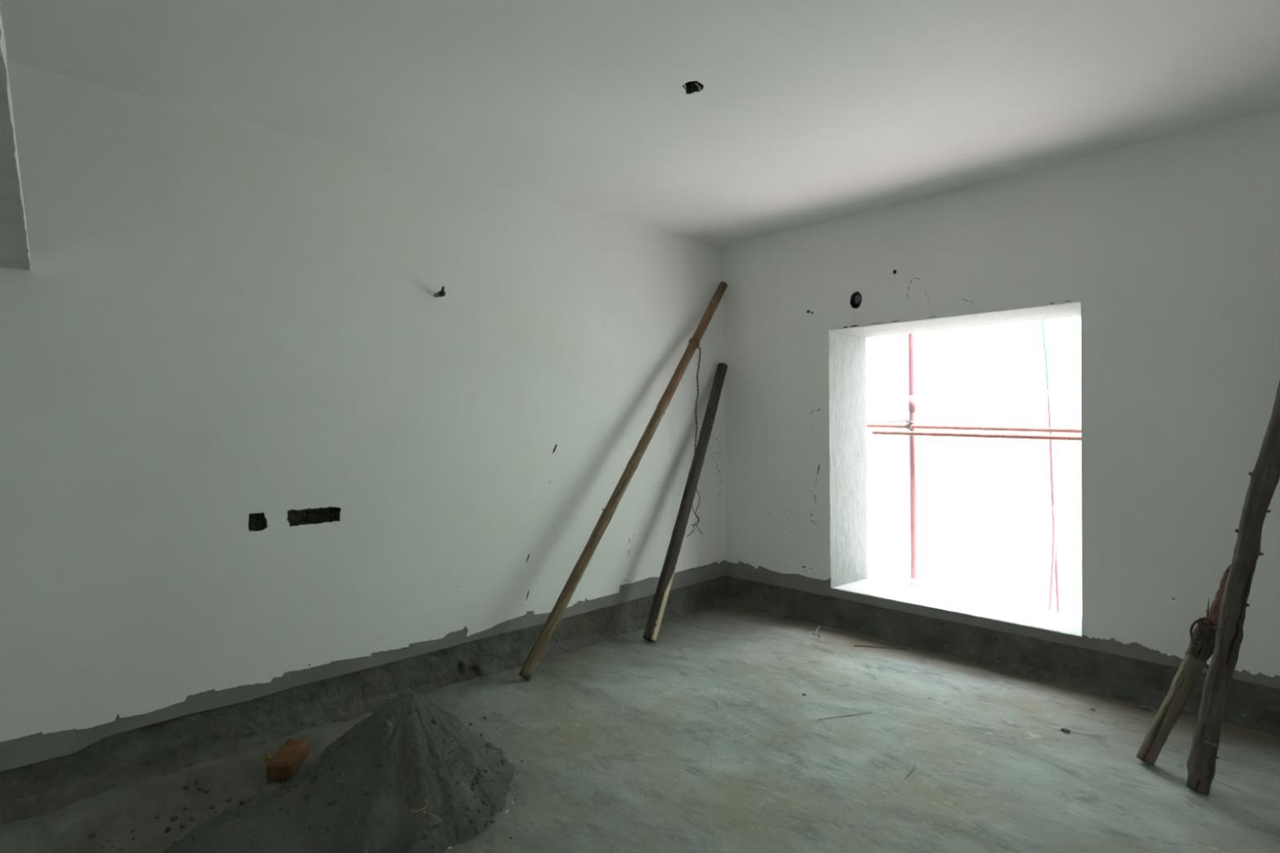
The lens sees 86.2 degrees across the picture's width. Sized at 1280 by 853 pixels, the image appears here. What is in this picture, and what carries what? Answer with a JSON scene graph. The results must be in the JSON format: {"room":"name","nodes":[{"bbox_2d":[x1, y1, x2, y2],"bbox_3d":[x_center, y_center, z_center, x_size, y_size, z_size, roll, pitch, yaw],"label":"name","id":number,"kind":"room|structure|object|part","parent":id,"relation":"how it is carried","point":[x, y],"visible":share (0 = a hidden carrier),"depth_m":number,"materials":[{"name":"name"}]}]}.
{"room":"construction site","nodes":[
{"label":"construction site","id":0,"kind":"room"},
{"bbox_2d":[0,60,726,771],"bbox_3d":[-1.278,-0.069,3.916,5.468,2.810,0.069,-1,1,-43],"label":"wall","id":1,"kind":"structure","parent":0,"point":[250,449],"depth_m":3.43,"materials":[{"name":"grey paint"}]},
{"bbox_2d":[0,7,30,271],"bbox_3d":[-1.898,-0.644,1.385,0.952,0.057,2.797,-1,1,-41],"label":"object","id":2,"kind":"structure","parent":1,"relation":"attached to","point":[14,240],"depth_m":1.82,"materials":[{"name":"white paint"}]},
{"bbox_2d":[0,575,727,824],"bbox_3d":[-1.227,1.403,3.906,5.480,0.261,0.120,-1,1,-44],"label":"baseboard","id":3,"kind":"structure","parent":1,"relation":"attached to","point":[164,748],"depth_m":3.43,"materials":[{"name":"concrete"}]},
{"bbox_2d":[434,286,445,297],"bbox_3d":[-1.154,-0.772,3.931,0.035,0.060,0.088,-1,1,-43],"label":"stub","id":4,"kind":"object","parent":1,"relation":"attached to","point":[441,293],"visible":1,"depth_m":3.91,"materials":[{"name":"grey"}]},
{"bbox_2d":[0,0,1279,245],"bbox_3d":[0.539,-1.574,2.213,6.210,0.200,5.500,-1,1,-43],"label":"ceiling","id":5,"kind":"structure","parent":0,"point":[722,122],"depth_m":2.92,"materials":[{"name":"white paint"}]},
{"bbox_2d":[0,604,1279,852],"bbox_3d":[0.476,1.529,2.062,5.610,0.011,5.160,-1,1,-43],"label":"floor","id":6,"kind":"structure","parent":0,"point":[703,736],"depth_m":3.05,"materials":[{"name":"grey concrete"}]},
{"bbox_2d":[88,831,95,838],"bbox_3d":[-2.070,1.547,2.585,0.020,0.027,0.024,-1,1,-12],"label":"pebble","id":7,"kind":"object","parent":6,"relation":"on","point":[92,835],"visible":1,"depth_m":2.58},
{"bbox_2d":[155,812,162,818],"bbox_3d":[-1.905,1.543,2.708,0.019,0.028,0.026,-1,1,11],"label":"pebble","id":8,"kind":"object","parent":6,"relation":"on","point":[157,815],"visible":1,"depth_m":2.70,"materials":[{"name":"grey stone"}]},
{"bbox_2d":[164,825,171,833],"bbox_3d":[-1.806,1.544,2.616,0.020,0.032,0.024,0,1,37],"label":"pebble","id":9,"kind":"object","parent":6,"relation":"on","point":[167,828],"visible":1,"depth_m":2.61,"materials":[{"name":"grey stone"}]},
{"bbox_2d":[169,815,177,822],"bbox_3d":[-1.833,1.543,2.690,0.028,0.027,0.020,-1,1,-25],"label":"pebble","id":10,"kind":"object","parent":6,"relation":"on","point":[173,818],"visible":1,"depth_m":2.68,"materials":[{"name":"grey stone"}]},
{"bbox_2d":[179,822,186,828],"bbox_3d":[-1.762,1.542,2.640,0.029,0.024,0.020,0,1,16],"label":"pebble","id":11,"kind":"object","parent":6,"relation":"on","point":[183,825],"visible":1,"depth_m":2.63,"materials":[{"name":"grey stone"}]},
{"bbox_2d":[182,784,189,790],"bbox_3d":[-1.937,1.540,2.918,0.021,0.028,0.023,-1,1,-35],"label":"pebble","id":12,"kind":"object","parent":6,"relation":"on","point":[185,787],"visible":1,"depth_m":2.91,"materials":[{"name":"grey stone"}]},
{"bbox_2d":[195,778,201,784],"bbox_3d":[-1.913,1.541,2.963,0.020,0.025,0.026,0,1,40],"label":"pebble","id":13,"kind":"object","parent":6,"relation":"on","point":[197,781],"visible":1,"depth_m":2.96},
{"bbox_2d":[202,787,209,793],"bbox_3d":[-1.832,1.540,2.892,0.022,0.023,0.026,0,1,20],"label":"pebble","id":14,"kind":"object","parent":6,"relation":"on","point":[206,790],"visible":1,"depth_m":2.88,"materials":[{"name":"grey stone"}]},
{"bbox_2d":[208,804,216,809],"bbox_3d":[-1.730,1.541,2.769,0.025,0.022,0.025,-1,1,-30],"label":"pebble","id":15,"kind":"object","parent":6,"relation":"on","point":[211,806],"visible":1,"depth_m":2.76,"materials":[{"name":"grey stone"}]},
{"bbox_2d":[225,796,233,802],"bbox_3d":[-1.692,1.540,2.820,0.023,0.021,0.029,0,1,14],"label":"pebble","id":16,"kind":"object","parent":6,"relation":"on","point":[228,799],"visible":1,"depth_m":2.81,"materials":[{"name":"grey stone"}]},
{"bbox_2d":[263,753,271,760],"bbox_3d":[-1.715,1.525,3.150,0.031,0.027,0.047,-1,1,-35],"label":"scrap","id":17,"kind":"object","parent":6,"relation":"on","point":[268,757],"visible":1,"depth_m":3.14,"materials":[{"name":"brown"}]},
{"bbox_2d":[266,738,310,780],"bbox_3d":[-1.570,1.485,3.058,0.104,0.091,0.220,-1,1,-3],"label":"brick","id":18,"kind":"object","parent":6,"relation":"on","point":[291,754],"visible":1,"depth_m":3.01,"materials":[{"name":"brick"}]},
{"bbox_2d":[159,687,515,852],"bbox_3d":[-1.163,1.321,2.741,1.417,0.438,1.032,-1,1,-43],"label":"heap","id":19,"kind":"object","parent":6,"relation":"on","point":[413,750],"visible":1,"depth_m":2.59,"materials":[{"name":"grey sand"}]},
{"bbox_2d":[240,799,245,804],"bbox_3d":[-1.547,1.466,2.666,0.024,0.020,0.026,-1,1,-29],"label":"pebble","id":20,"kind":"object","parent":19,"relation":"on","point":[242,801],"visible":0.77,"depth_m":2.66,"materials":[{"name":"grey stone"}]},
{"bbox_2d":[327,799,336,804],"bbox_3d":[-1.151,1.404,2.550,0.022,0.023,0.026,0,1,25],"label":"pebble","id":21,"kind":"object","parent":19,"relation":"on","point":[331,802],"visible":1,"depth_m":2.54,"materials":[{"name":"grey stone"}]},
{"bbox_2d":[360,785,369,795],"bbox_3d":[-1.022,1.359,2.547,0.032,0.039,0.042,-1,1,-32],"label":"lump","id":22,"kind":"object","parent":19,"relation":"on","point":[365,790],"visible":1,"depth_m":2.54,"materials":[{"name":"grey stone"}]},
{"bbox_2d":[382,720,392,735],"bbox_3d":[-1.003,1.201,2.714,0.037,0.076,0.034,-1,1,-43],"label":"lump","id":23,"kind":"object","parent":19,"relation":"on","point":[387,727],"visible":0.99,"depth_m":2.70,"materials":[{"name":"grey stone"}]},
{"bbox_2d":[405,792,413,801],"bbox_3d":[-0.868,1.396,2.575,0.022,0.031,0.027,0,1,43],"label":"lump","id":24,"kind":"object","parent":19,"relation":"on","point":[410,795],"visible":1,"depth_m":2.57,"materials":[{"name":"grey stone"}]},
{"bbox_2d":[408,709,413,714],"bbox_3d":[-0.939,1.169,2.795,0.020,0.024,0.018,-1,1,4],"label":"lump","id":25,"kind":"object","parent":19,"relation":"on","point":[410,711],"visible":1,"depth_m":2.79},
{"bbox_2d":[410,800,427,811],"bbox_3d":[-0.822,1.417,2.551,0.060,0.021,0.023,-1,1,-43],"label":"string","id":26,"kind":"object","parent":19,"relation":"on","point":[424,800],"visible":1,"depth_m":2.55,"materials":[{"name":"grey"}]},
{"bbox_2d":[422,830,427,839],"bbox_3d":[-0.781,1.479,2.480,0.020,0.031,0.023,-1,1,-5],"label":"lump","id":27,"kind":"object","parent":19,"relation":"on","point":[424,833],"visible":1,"depth_m":2.47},
{"bbox_2d":[420,813,441,829],"bbox_3d":[-0.775,1.457,2.527,0.081,0.042,0.052,-1,1,-20],"label":"lump","id":28,"kind":"object","parent":19,"relation":"on","point":[428,820],"visible":1,"depth_m":2.52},
{"bbox_2d":[431,717,436,724],"bbox_3d":[-0.852,1.222,2.827,0.023,0.034,0.023,0,1,42],"label":"lump","id":29,"kind":"object","parent":19,"relation":"on","point":[433,720],"visible":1,"depth_m":2.82,"materials":[{"name":"grey stone"}]},
{"bbox_2d":[477,771,484,777],"bbox_3d":[-0.650,1.423,2.794,0.024,0.029,0.027,0,1,11],"label":"lump","id":30,"kind":"object","parent":19,"relation":"on","point":[480,774],"visible":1,"depth_m":2.79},
{"bbox_2d":[484,742,489,748],"bbox_3d":[-0.668,1.398,2.989,0.020,0.028,0.020,-1,1,-4],"label":"lump","id":31,"kind":"object","parent":19,"relation":"on","point":[486,744],"visible":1,"depth_m":2.98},
{"bbox_2d":[500,759,504,766],"bbox_3d":[-0.607,1.483,3.012,0.023,0.032,0.025,-1,1,-8],"label":"lump","id":32,"kind":"object","parent":19,"relation":"on","point":[502,761],"visible":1,"depth_m":3.00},
{"bbox_2d":[518,281,727,679],"bbox_3d":[0.005,0.164,4.856,0.094,2.676,2.188,0,1,41],"label":"pole","id":33,"kind":"object","parent":6,"relation":"on","point":[538,649],"visible":1,"depth_m":4.62,"materials":[{"name":"brown wood"}]},
{"bbox_2d":[686,337,702,537],"bbox_3d":[0.438,0.088,5.305,0.093,1.547,0.171,-1,1,-43],"label":"wire","id":34,"kind":"object","parent":33,"relation":"hanging from","point":[691,339],"visible":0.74,"depth_m":5.26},
{"bbox_2d":[642,363,727,641],"bbox_3d":[0.376,0.490,5.199,0.099,2.009,1.202,0,1,35],"label":"pole","id":35,"kind":"object","parent":6,"relation":"on","point":[655,615],"visible":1,"depth_m":5.09,"materials":[{"name":"brown wood"}]},
{"bbox_2d":[813,626,820,639],"bbox_3d":[1.267,1.480,4.912,0.052,0.012,0.303,0,1,14],"label":"twig","id":36,"kind":"object","parent":6,"relation":"on","point":[815,634],"visible":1,"depth_m":4.89,"materials":[{"name":"grey"}]},
{"bbox_2d":[819,711,871,719],"bbox_3d":[1.066,1.500,3.548,0.316,0.005,0.010,-1,1,-14],"label":"sliver","id":37,"kind":"object","parent":6,"relation":"on","point":[869,712],"visible":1,"depth_m":3.55,"materials":[{"name":"grey"}]},
{"bbox_2d":[836,627,906,649],"bbox_3d":[1.481,1.481,4.784,0.235,0.010,0.713,-1,1,-35],"label":"twig","id":38,"kind":"object","parent":6,"relation":"on","point":[902,648],"visible":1,"depth_m":4.62,"materials":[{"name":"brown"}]},
{"bbox_3d":[1.610,1.482,4.595,0.327,0.010,0.018,0,1,13],"label":"wire arm","id":39,"kind":"part","parent":38,"relation":"part of","materials":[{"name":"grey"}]},
{"bbox_2d":[904,760,915,778],"bbox_3d":[1.195,1.506,3.004,0.015,0.005,0.191,0,1,35],"label":"sliver","id":40,"kind":"object","parent":6,"relation":"on","point":[915,761],"visible":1,"depth_m":2.99,"materials":[{"name":"grey"}]},
{"bbox_2d":[1061,728,1070,733],"bbox_3d":[2.087,1.490,3.353,0.031,0.021,0.037,-1,1,-24],"label":"stone","id":41,"kind":"object","parent":6,"relation":"on","point":[1064,730],"visible":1,"depth_m":3.34,"materials":[{"name":"grey stone"}]},
{"bbox_2d":[1137,703,1151,711],"bbox_3d":[2.655,1.479,3.599,0.059,0.032,0.048,0,1,22],"label":"stone","id":42,"kind":"object","parent":6,"relation":"on","point":[1145,707],"visible":1,"depth_m":3.59,"materials":[{"name":"grey stone"}]},
{"bbox_2d":[1136,564,1231,765],"bbox_3d":[2.428,1.057,3.017,0.447,0.876,0.101,-1,1,-1],"label":"pole","id":43,"kind":"object","parent":6,"relation":"on","point":[1184,682],"visible":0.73,"depth_m":3.00,"materials":[{"name":"brown wood"}]},
{"bbox_2d":[1189,617,1217,649],"bbox_3d":[2.506,0.905,3.015,0.137,0.146,0.122,-1,1,-43],"label":"rope","id":44,"kind":"object","parent":43,"relation":"attached to","point":[1200,621],"visible":0.77,"depth_m":3.00,"materials":[{"name":"brown fabric"}]},
{"bbox_2d":[1186,380,1279,794],"bbox_3d":[2.713,0.209,2.935,1.008,2.563,0.125,-1,1,-20],"label":"pole","id":45,"kind":"object","parent":6,"relation":"on","point":[1264,477],"visible":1,"depth_m":2.83,"materials":[{"name":"brown wood"}]},
{"bbox_2d":[723,109,1279,688],"bbox_3d":[2.601,-0.020,4.171,0.547,3.800,5.700,-1,1,-43],"label":"wall","id":46,"kind":"structure","parent":0,"point":[1168,247],"depth_m":3.78,"materials":[{"name":"grey paint"}]},
{"bbox_2d":[851,292,862,305],"bbox_3d":[1.574,-0.914,4.899,0.092,0.081,0.081,-1,1,-43],"label":"pipe","id":47,"kind":"object","parent":46,"relation":"attached to","point":[856,298],"visible":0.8,"depth_m":4.88,"materials":[{"name":"black plastic"}]},
{"bbox_2d":[828,302,1082,636],"bbox_3d":[2.152,0.253,4.652,0.547,1.926,1.607,-1,1,-43],"label":"window","id":48,"kind":"structure","parent":46,"relation":"in","point":[847,370],"depth_m":5.11,"materials":[{"name":"white paint"}]},
{"bbox_3d":[2.162,1.202,4.663,0.547,0.027,1.604,-1,1,-43],"label":"sill","id":49,"kind":"part","parent":48,"relation":"part of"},
{"bbox_2d":[725,575,1279,737],"bbox_3d":[2.429,1.362,3.962,0.107,0.261,5.030,-1,1,-43],"label":"baseboard","id":50,"kind":"structure","parent":46,"relation":"attached to","point":[1250,705],"depth_m":4.15,"materials":[{"name":"concrete"}]},
{"label":"outside","id":51,"kind":"structure","parent":0,"visible":0},
{"bbox_3d":[6.033,2.563,10.805,13.430,0.200,28.000,-1,1,-43],"label":"ground","id":52,"kind":"structure","parent":51,"visible":0},
{"bbox_2d":[904,333,917,586],"bbox_3d":[2.490,1.254,6.246,0.065,8.951,0.118,-1,1,-43],"label":"pole","id":53,"kind":"object","parent":52,"relation":"on","point":[911,351],"visible":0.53,"depth_m":6.21,"materials":[{"name":"red metal"}]},
{"bbox_2d":[866,418,908,423],"bbox_3d":[2.416,-0.044,6.730,0.026,0.065,0.987,-1,1,-6],"label":"brace","id":54,"kind":"object","parent":53,"relation":"attached to","point":[904,420],"visible":0.71,"depth_m":6.64,"materials":[{"name":"pink paint"}]},
{"bbox_2d":[866,419,1081,433],"bbox_3d":[3.010,0.018,5.583,0.077,0.163,5.124,-1,1,-43],"label":"scaffold ledger","id":55,"kind":"object","parent":53,"relation":"attached to","point":[1073,430],"visible":0.47,"depth_m":5.75,"materials":[{"name":"red metal"}]},
{"bbox_2d":[866,316,1081,615],"bbox_3d":[3.021,0.138,7.257,0.165,4.800,15.000,-1,1,-43],"label":"window opening","id":56,"kind":"object","parent":52,"relation":"on","point":[984,522],"visible":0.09,"depth_m":6.88,"materials":[{"name":"white"}]},
{"bbox_2d":[1046,388,1062,612],"bbox_3d":[3.460,1.251,5.659,0.038,3.129,0.159,-1,1,-43],"label":"pole","id":57,"kind":"object","parent":52,"relation":"on","point":[1052,477],"visible":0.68,"depth_m":5.66,"materials":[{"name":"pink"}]},
{"bbox_2d":[1040,320,1048,388],"bbox_3d":[3.363,-0.818,5.713,0.017,1.091,0.100,-1,1,-43],"label":"rope","id":58,"kind":"object","parent":57,"relation":"on","point":[1042,321],"visible":0.67,"depth_m":5.70,"materials":[{"name":"teal"}]},
{"bbox_2d":[1048,505,1055,610],"bbox_3d":[3.396,1.553,5.676,0.032,1.801,0.103,-1,1,-43],"label":"pole","id":59,"kind":"object","parent":57,"relation":"attached to","point":[1053,544],"visible":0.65,"depth_m":5.64,"materials":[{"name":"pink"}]},
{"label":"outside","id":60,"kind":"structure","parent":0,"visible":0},
{"bbox_2d":[871,430,1081,440],"bbox_3d":[3.074,0.081,4.877,0.042,0.098,3.026,-1,1,-43],"label":"scaffold ledger","id":61,"kind":"object","parent":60,"point":[985,435],"visible":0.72,"depth_m":5.30,"materials":[{"name":"pink paint"}]}
]}

